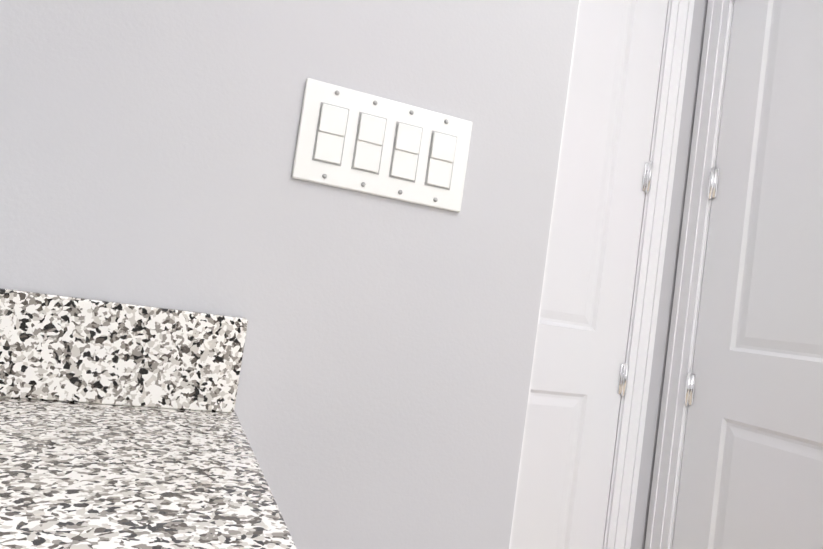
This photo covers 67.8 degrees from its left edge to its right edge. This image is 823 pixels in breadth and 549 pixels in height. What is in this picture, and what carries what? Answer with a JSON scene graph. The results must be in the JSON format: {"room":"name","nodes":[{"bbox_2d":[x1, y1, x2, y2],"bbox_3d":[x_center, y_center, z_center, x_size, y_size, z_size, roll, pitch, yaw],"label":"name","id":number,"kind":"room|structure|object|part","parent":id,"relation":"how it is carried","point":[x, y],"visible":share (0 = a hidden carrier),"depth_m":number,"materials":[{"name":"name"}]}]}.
{"room":"bathroom","nodes":[
{"label":"bathroom","id":0,"kind":"room"},
{"bbox_2d":[0,0,578,548],"bbox_3d":[-0.215,-0.479,0.708,0.930,3.015,0.100,9,-3,-21],"label":"wall","id":1,"kind":"structure","parent":0,"point":[146,152],"depth_m":0.69,"materials":[{"name":"paint"}]},
{"bbox_2d":[292,78,471,212],"bbox_3d":[-0.030,-0.147,0.720,0.208,0.114,0.010,9,-3,-21],"label":"switch plate","id":2,"kind":"object","parent":1,"relation":"attached to","point":[353,140],"visible":1,"depth_m":0.71,"materials":[{"name":"plastic"}]},
{"bbox_2d":[630,0,707,548],"bbox_3d":[0.312,-0.335,1.963,2.841,3.015,0.120,9,-3,-21],"label":"wall","id":3,"kind":"structure","parent":0,"point":[643,496],"depth_m":2.12,"materials":[{"name":"paint"}]},
{"bbox_2d":[510,0,667,548],"bbox_3d":[0.393,-0.046,1.920,0.818,2.439,0.092,9,-3,-21],"label":"door","id":4,"kind":"structure","parent":3,"relation":"in","point":[581,366],"depth_m":2.01,"materials":[{"name":"paint"}]},
{"bbox_2d":[603,0,694,548],"bbox_3d":[0.372,-0.088,1.975,0.997,2.546,0.140,9,-3,-21],"label":"door frame","id":5,"kind":"structure","parent":3,"relation":"attached to","point":[642,328],"depth_m":2.07,"materials":[{"name":"paint"}]},
{"bbox_3d":[0.913,1.202,-0.238,4.841,0.100,6.814,9,-3,-21],"label":"floor","id":6,"kind":"structure","parent":0,"visible":0},
{"bbox_2d":[0,288,296,548],"bbox_3d":[0.014,0.494,-0.763,0.593,0.990,2.802,9,-3,-21],"label":"countertop","id":7,"kind":"structure","parent":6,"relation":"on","point":[121,427],"depth_m":0.51,"materials":[{"name":"multicoloured stone"}]},
{"bbox_3d":[-0.017,-0.418,1.304,0.120,3.015,0.873,9,-3,-21],"label":"wall","id":8,"kind":"structure","parent":0,"visible":0},
{"bbox_2d":[509,0,580,548],"bbox_3d":[-0.025,-0.184,1.255,0.140,2.546,0.931,9,-3,-21],"label":"door frame","id":9,"kind":"structure","parent":8,"relation":"attached to","point":[544,277],"depth_m":0.84,"materials":[{"name":"paint"}]},
{"bbox_3d":[1.175,-0.224,1.764,0.120,3.015,0.873,9,-3,-21],"label":"wall","id":10,"kind":"structure","parent":0,"visible":0},
{"bbox_2d":[645,0,734,548],"bbox_3d":[1.148,0.006,1.708,0.140,2.546,0.931,9,-3,-21],"label":"door frame","id":11,"kind":"structure","parent":10,"relation":"attached to","point":[682,334],"depth_m":2.07,"materials":[{"name":"paint"}]},
{"bbox_2d":[672,0,822,548],"bbox_3d":[1.086,0.038,1.690,0.092,2.439,0.751,9,-3,-21],"label":"door","id":12,"kind":"structure","parent":10,"relation":"in","point":[751,476],"depth_m":1.83,"materials":[{"name":"paint"}]},
{"bbox_3d":[1.065,0.032,1.698,0.057,2.180,0.720,9,-3,-21],"label":"right door hardware","id":13,"kind":"part","parent":12,"relation":"part of","materials":[{"name":"silver metal"}]}
]}

